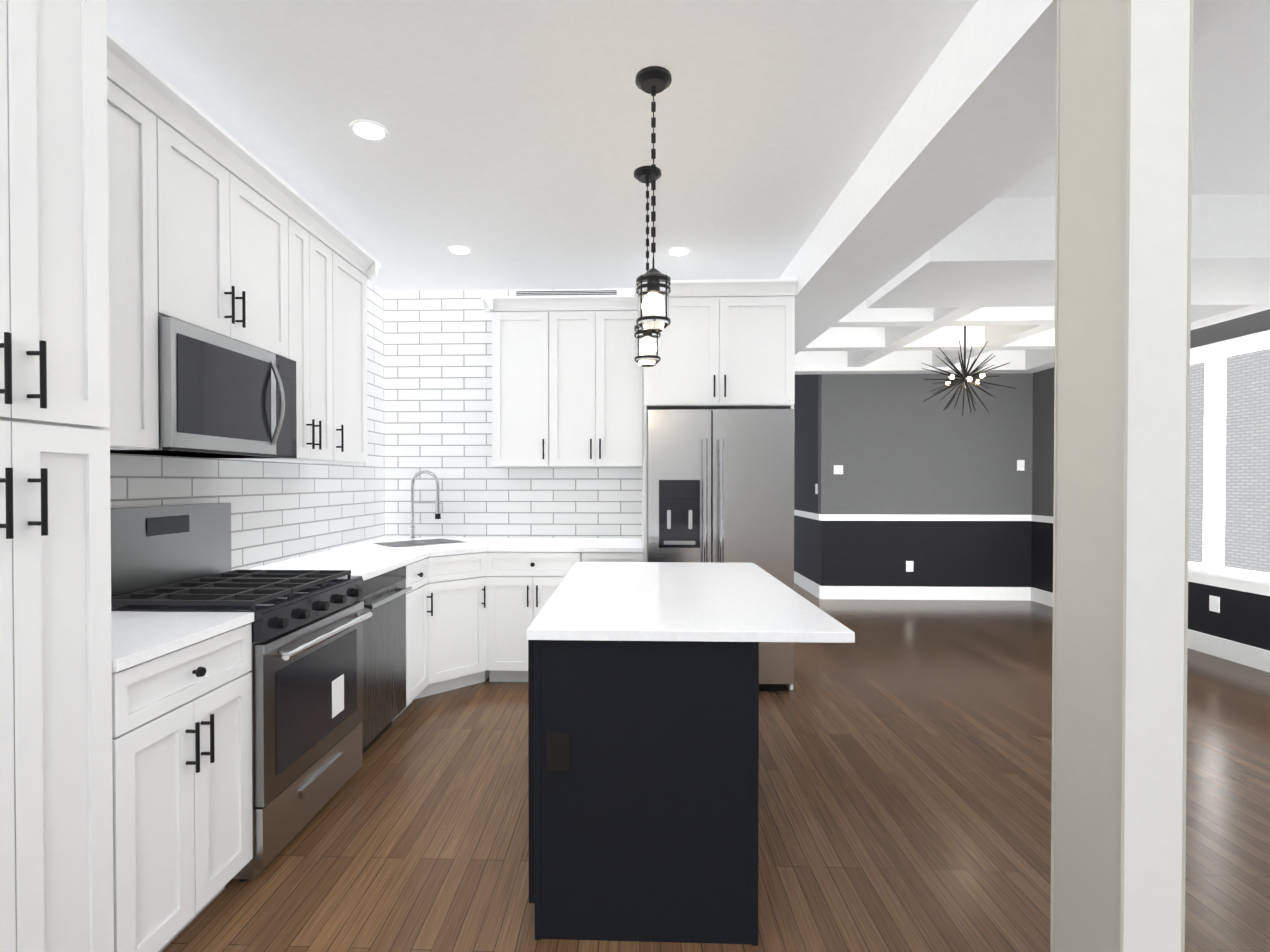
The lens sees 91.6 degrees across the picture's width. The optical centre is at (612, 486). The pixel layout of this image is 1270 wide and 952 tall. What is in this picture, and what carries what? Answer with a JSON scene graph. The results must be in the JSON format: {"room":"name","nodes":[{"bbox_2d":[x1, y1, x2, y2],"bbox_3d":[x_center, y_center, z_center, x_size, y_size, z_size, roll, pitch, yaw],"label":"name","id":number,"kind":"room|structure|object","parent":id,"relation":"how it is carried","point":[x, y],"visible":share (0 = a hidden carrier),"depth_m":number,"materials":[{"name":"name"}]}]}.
{"room":"kitchen","nodes":[
{"label":"kitchen","id":0,"kind":"room"},
{"bbox_2d":[110,279,384,570],"bbox_3d":[-1.833,-0.084,3.790,0.120,2.800,10.900,0,1,2],"label":"wall","id":1,"kind":"structure","parent":0,"point":[282,511],"depth_m":3.37,"materials":[{"name":"tile"}]},
{"bbox_2d":[102,38,181,449],"bbox_3d":[-1.665,-0.707,1.790,0.352,1.174,0.574,0,1,2],"label":"upper cabinet","id":2,"kind":"object","parent":1,"relation":"attached to","point":[142,115],"depth_m":1.94,"materials":[{"name":"white paint"}]},
{"bbox_2d":[178,98,293,359],"bbox_3d":[-1.643,-0.935,2.394,0.352,0.730,0.757,0,1,2],"label":"upper cabinet","id":3,"kind":"object","parent":1,"relation":"attached to","point":[214,226],"depth_m":2.37,"materials":[{"name":"white paint"}]},
{"bbox_2d":[110,316,296,457],"bbox_3d":[-1.597,-0.344,2.398,0.441,0.438,0.756,0,1,2],"label":"microwave","id":4,"kind":"object","parent":3,"relation":"attached to","point":[220,396],"visible":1,"depth_m":2.27,"materials":[{"name":"silver metal"}]},
{"bbox_2d":[214,198,341,463],"bbox_3d":[-1.623,-0.718,2.978,0.352,1.174,0.526,0,1,2],"label":"upper cabinet","id":5,"kind":"object","parent":1,"relation":"attached to","point":[317,246],"depth_m":3.03,"materials":[{"name":"white paint"}]},
{"bbox_2d":[342,238,369,462],"bbox_3d":[-1.610,-0.722,3.354,0.352,1.174,0.471,0,1,2],"label":"upper cabinet","id":6,"kind":"object","parent":1,"relation":"attached to","point":[355,264],"depth_m":3.43,"materials":[{"name":"white paint"}]},
{"bbox_2d":[384,288,642,540],"bbox_3d":[-0.221,-0.093,4.724,3.037,2.800,0.120,0,1,2],"label":"wall","id":7,"kind":"structure","parent":0,"point":[438,383],"depth_m":4.69,"materials":[{"name":"tile"}]},
{"bbox_2d":[481,294,642,467],"bbox_3d":[-0.345,-0.733,4.454,1.117,1.175,0.412,0,1,2],"label":"upper cabinet","id":8,"kind":"object","parent":7,"relation":"attached to","point":[567,380],"visible":0.98,"depth_m":4.31,"materials":[{"name":"white paint"}]},
{"bbox_2d":[515,290,617,295],"bbox_3d":[-0.352,-1.460,4.651,0.780,0.045,0.007,0,1,2],"label":"air vent","id":9,"kind":"object","parent":7,"relation":"in","point":[568,292],"visible":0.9,"depth_m":4.65,"materials":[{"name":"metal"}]},
{"bbox_2d":[106,0,1269,290],"bbox_3d":[1.425,-1.523,3.662,6.640,0.080,11.100,0,1,2],"label":"ceiling","id":10,"kind":"structure","parent":0,"point":[514,148],"depth_m":2.43,"materials":[{"name":"white paint"}]},
{"bbox_2d":[349,120,387,140],"bbox_3d":[-1.006,-1.469,2.546,0.150,0.006,0.150,0,1,2],"label":"recessed light","id":11,"kind":"object","parent":10,"relation":"in","point":[368,130],"visible":1,"depth_m":2.54,"materials":[{"name":"white plastic"}]},
{"bbox_2d":[447,245,471,254],"bbox_3d":[-0.960,-1.482,3.865,0.150,0.006,0.150,0,1,2],"label":"recessed light","id":12,"kind":"object","parent":10,"relation":"in","point":[459,250],"visible":1,"depth_m":3.86,"materials":[{"name":"white plastic"}]},
{"bbox_2d":[634,166,660,366],"bbox_3d":[0.162,-1.023,2.900,0.130,0.905,0.130,0,1,2],"label":"pendant light","id":13,"kind":"object","parent":10,"relation":"hanging from","point":[647,349],"visible":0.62,"depth_m":2.86,"materials":[{"name":"black metal"}]},
{"bbox_2d":[635,66,671,332],"bbox_3d":[0.146,-1.016,2.221,0.130,0.905,0.130,0,1,2],"label":"pendant light","id":14,"kind":"object","parent":10,"relation":"hanging from","point":[653,288],"visible":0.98,"depth_m":2.18,"materials":[{"name":"black metal"}]},
{"bbox_2d":[667,247,690,255],"bbox_3d":[0.417,-1.482,3.888,0.150,0.006,0.150,0,1,2],"label":"recessed light","id":15,"kind":"object","parent":10,"relation":"in","point":[678,251],"visible":1,"depth_m":3.88,"materials":[{"name":"white plastic"}]},
{"bbox_2d":[922,326,1015,415],"bbox_3d":[3.147,-1.077,5.534,0.746,0.850,0.721,0,1,2],"label":"chandelier","id":16,"kind":"object","parent":10,"relation":"hanging from","point":[965,378],"visible":0.94,"depth_m":5.52,"materials":[{"name":"black metal"}]},
{"bbox_2d":[779,0,1247,354],"bbox_3d":[1.367,-1.343,2.650,0.480,0.260,8.870,0,1,2],"label":"beam","id":17,"kind":"structure","parent":10,"relation":"attached to","point":[969,132],"depth_m":2.31,"materials":[{"name":"white paint"}]},
{"bbox_2d":[795,299,1269,374],"bbox_3d":[3.198,-1.386,5.498,2.983,0.230,3.050,0,1,2],"label":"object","id":18,"kind":"structure","parent":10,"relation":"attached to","point":[861,338],"depth_m":5.78,"materials":[{"name":"white paint"}]},
{"bbox_2d":[867,193,1269,307],"bbox_3d":[3.130,-1.322,3.544,2.983,0.320,0.860,0,1,2],"label":"ceiling beam","id":19,"kind":"structure","parent":10,"relation":"attached to","point":[997,252],"depth_m":3.17,"materials":[{"name":"white paint"}]},
{"bbox_2d":[162,583,1269,951],"bbox_3d":[1.425,1.347,3.691,6.640,0.060,11.100,0,1,2],"label":"floor","id":20,"kind":"structure","parent":0,"point":[904,775],"depth_m":2.48,"materials":[{"name":"brown wood"}]},
{"bbox_2d":[0,0,113,951],"bbox_3d":[-1.509,0.026,1.265,0.700,2.630,0.473,0,1,2],"label":"pantry cabinet","id":21,"kind":"object","parent":20,"relation":"on","point":[56,832],"visible":1,"depth_m":1.35,"materials":[{"name":"white paint"}]},
{"bbox_2d":[112,623,252,951],"bbox_3d":[-1.502,0.891,1.783,0.678,0.890,0.541,0,1,2],"label":"base cabinet","id":22,"kind":"object","parent":20,"relation":"on","point":[182,789],"visible":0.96,"depth_m":1.72,"materials":[{"name":"white paint"}]},
{"bbox_2d":[111,611,253,671],"bbox_3d":[-1.517,0.431,1.780,0.648,0.030,0.541,0,1,2],"label":"countertop","id":23,"kind":"structure","parent":22,"relation":"on","point":[138,637],"depth_m":1.80,"materials":[{"name":"white stone"}]},
{"bbox_2d":[111,503,372,881],"bbox_3d":[-1.449,0.703,2.433,0.735,1.254,0.760,0,1,2],"label":"range","id":24,"kind":"object","parent":20,"relation":"on","point":[307,675],"visible":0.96,"depth_m":2.32,"materials":[{"name":"silver metal"}]},
{"bbox_2d":[359,566,411,754],"bbox_3d":[-1.447,0.879,3.123,0.692,0.888,0.606,0,1,2],"label":"dishwasher","id":25,"kind":"object","parent":20,"relation":"on","point":[384,659],"visible":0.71,"depth_m":3.11,"materials":[{"name":"silver metal"}]},
{"bbox_2d":[392,557,435,721],"bbox_3d":[-1.435,0.873,3.635,0.683,0.890,0.412,0,1,2],"label":"base cabinet","id":26,"kind":"object","parent":20,"relation":"on","point":[420,638],"depth_m":3.65,"materials":[{"name":"white paint"}]},
{"bbox_2d":[432,552,495,693],"bbox_3d":[-1.264,0.867,4.221,0.985,0.890,0.975,0,1,2],"label":"base cabinet","id":27,"kind":"object","parent":20,"relation":"on","point":[470,617],"depth_m":3.96,"materials":[{"name":"white paint"}]},
{"bbox_2d":[246,550,430,580],"bbox_3d":[-1.460,0.413,3.425,0.648,0.033,1.221,0,1,2],"label":"countertop","id":28,"kind":"structure","parent":27,"relation":"on","point":[368,564],"depth_m":3.32,"materials":[{"name":"white stone"}]},
{"bbox_2d":[333,538,642,556],"bbox_3d":[-0.776,0.404,4.223,1.960,0.035,0.926,0,1,2],"label":"countertop","id":29,"kind":"structure","parent":27,"relation":"on","point":[438,546],"depth_m":4.14,"materials":[{"name":"white stone"}]},
{"bbox_2d":[409,470,440,538],"bbox_3d":[-1.397,0.131,4.563,0.243,0.513,0.105,0,1,2],"label":"faucet","id":30,"kind":"object","parent":29,"relation":"on","point":[437,503],"visible":1,"depth_m":4.58,"materials":[{"name":"silver metal"}]},
{"bbox_2d":[496,552,591,681],"bbox_3d":[-0.502,0.865,4.345,0.732,0.890,0.674,0,1,2],"label":"base cabinet","id":31,"kind":"object","parent":20,"relation":"on","point":[525,581],"depth_m":4.06,"materials":[{"name":"white paint"}]},
{"bbox_2d":[592,552,642,561],"bbox_3d":[-0.026,0.866,4.335,0.470,0.890,0.661,0,1,2],"label":"base cabinet","id":32,"kind":"object","parent":20,"relation":"on","point":[596,556],"depth_m":4.03,"materials":[{"name":"white paint"}]},
{"bbox_2d":[527,634,766,945],"bbox_3d":[0.111,0.883,2.542,0.678,0.890,1.479,0,1,2],"label":"kitchen island","id":33,"kind":"object","parent":20,"relation":"on","point":[643,744],"depth_m":1.81,"materials":[{"name":"black paint"}]},
{"bbox_2d":[527,562,854,642],"bbox_3d":[0.247,0.424,2.537,0.946,0.030,1.510,0,1,2],"label":"island countertop","id":34,"kind":"structure","parent":33,"relation":"on","point":[625,599],"depth_m":2.15,"materials":[{"name":"white stone"}]},
{"bbox_2d":[635,278,797,689],"bbox_3d":[0.664,-0.004,4.277,1.028,2.630,0.710,0,1,2],"label":"cabinet","id":35,"kind":"object","parent":20,"relation":"on","point":[726,343],"visible":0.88,"depth_m":3.97,"materials":[{"name":"white paint"}]},
{"bbox_2d":[647,409,794,690],"bbox_3d":[0.692,0.409,4.227,0.920,1.805,0.801,0,1,2],"label":"refrigerator","id":36,"kind":"object","parent":20,"relation":"on","point":[720,485],"visible":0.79,"depth_m":3.90,"materials":[{"name":"silver metal"}]},
{"bbox_2d":[1050,0,1193,951],"bbox_3d":[1.145,0.070,1.407,0.134,2.540,0.221,0,1,2],"label":"column","id":37,"kind":"structure","parent":20,"relation":"on","point":[1124,103],"depth_m":1.31,"materials":[{"name":"paint"}]},
{"bbox_2d":[794,374,817,581],"bbox_3d":[2.481,-0.128,8.152,0.120,2.800,1.880,0,1,2],"label":"wall","id":38,"kind":"structure","parent":0,"point":[806,385],"depth_m":7.76,"materials":[{"name":"grey paint"}]},
{"bbox_2d":[794,571,817,597],"bbox_3d":[2.412,1.198,8.098,0.016,0.150,2.020,0,1,2],"label":"baseboard","id":39,"kind":"structure","parent":38,"relation":"attached to","point":[810,586],"depth_m":7.61,"materials":[{"name":"white wood"}]},
{"bbox_2d":[794,510,817,519],"bbox_3d":[2.409,0.338,8.084,0.020,0.070,2.030,0,1,2],"label":"trim","id":40,"kind":"structure","parent":38,"relation":"attached to","point":[810,515],"depth_m":7.60,"materials":[{"name":"white wood"}]},
{"bbox_2d":[815,484,817,493],"bbox_3d":[2.385,0.021,7.236,0.008,0.120,0.080,0,1,2],"label":"light switch","id":41,"kind":"object","parent":38,"relation":"attached to","point":[816,488],"visible":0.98,"depth_m":7.23,"materials":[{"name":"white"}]},
{"bbox_2d":[814,373,1032,586],"bbox_3d":[3.565,-0.117,7.084,2.360,2.800,0.120,0,1,2],"label":"wall","id":42,"kind":"structure","parent":0,"point":[893,444],"depth_m":7.03,"materials":[{"name":"grey paint"}]},
{"bbox_2d":[834,465,842,473],"bbox_3d":[2.573,-0.197,7.046,0.100,0.100,0.022,0,1,2],"label":"thermostat","id":43,"kind":"object","parent":42,"relation":"attached to","point":[838,469],"visible":1,"depth_m":7.04,"materials":[{"name":"white plastic"}]},
{"bbox_2d":[906,561,912,571],"bbox_3d":[3.383,0.903,7.036,0.080,0.120,0.008,0,1,2],"label":"outlet","id":44,"kind":"object","parent":42,"relation":"attached to","point":[909,566],"visible":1,"depth_m":7.03,"materials":[{"name":"white plastic"}]},
{"bbox_2d":[818,585,1029,600],"bbox_3d":[3.538,1.209,7.030,2.343,0.150,0.016,0,1,2],"label":"baseboard","id":45,"kind":"structure","parent":42,"relation":"attached to","point":[824,592],"depth_m":7.02,"materials":[{"name":"white wood"}]},
{"bbox_2d":[818,514,1030,520],"bbox_3d":[3.552,0.349,7.019,2.380,0.070,0.020,0,1,2],"label":"trim","id":46,"kind":"structure","parent":42,"relation":"attached to","point":[877,517],"depth_m":7.01,"materials":[{"name":"white wood"}]},
{"bbox_2d":[1017,460,1024,470],"bbox_3d":[4.612,-0.246,6.982,0.080,0.120,0.008,0,1,2],"label":"light switch","id":47,"kind":"object","parent":42,"relation":"attached to","point":[1020,465],"visible":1,"depth_m":6.98,"materials":[{"name":"white plastic"}]},
{"bbox_2d":[1031,309,1269,650],"bbox_3d":[4.649,-0.072,2.608,0.120,2.800,8.990,0,1,2],"label":"wall","id":48,"kind":"structure","parent":0,"point":[1242,617],"depth_m":4.94,"materials":[{"name":"black paint"}]},
{"bbox_2d":[1031,515,1052,522],"bbox_3d":[4.713,0.355,6.433,0.020,0.070,1.050,0,1,2],"label":"trim","id":49,"kind":"structure","parent":48,"relation":"attached to","point":[1038,518],"depth_m":6.78,"materials":[{"name":"white wood"}]},
{"bbox_2d":[1030,587,1269,672],"bbox_3d":[4.579,1.253,2.564,0.016,0.150,8.870,0,1,2],"label":"baseboard","id":50,"kind":"structure","parent":48,"relation":"attached to","point":[1245,654],"depth_m":4.71,"materials":[{"name":"white wood"}]},
{"bbox_2d":[1209,595,1219,612],"bbox_3d":[4.661,0.906,4.784,0.008,0.120,0.080,0,1,2],"label":"outlet","id":51,"kind":"object","parent":48,"relation":"attached to","point":[1214,603],"visible":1,"depth_m":4.78,"materials":[{"name":"white plastic"}]},
{"bbox_2d":[1188,330,1269,595],"bbox_3d":[4.638,-0.163,3.713,0.116,1.880,4.420,0,1,2],"label":"window","id":52,"kind":"structure","parent":48,"relation":"in","point":[1229,484],"depth_m":4.71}
]}

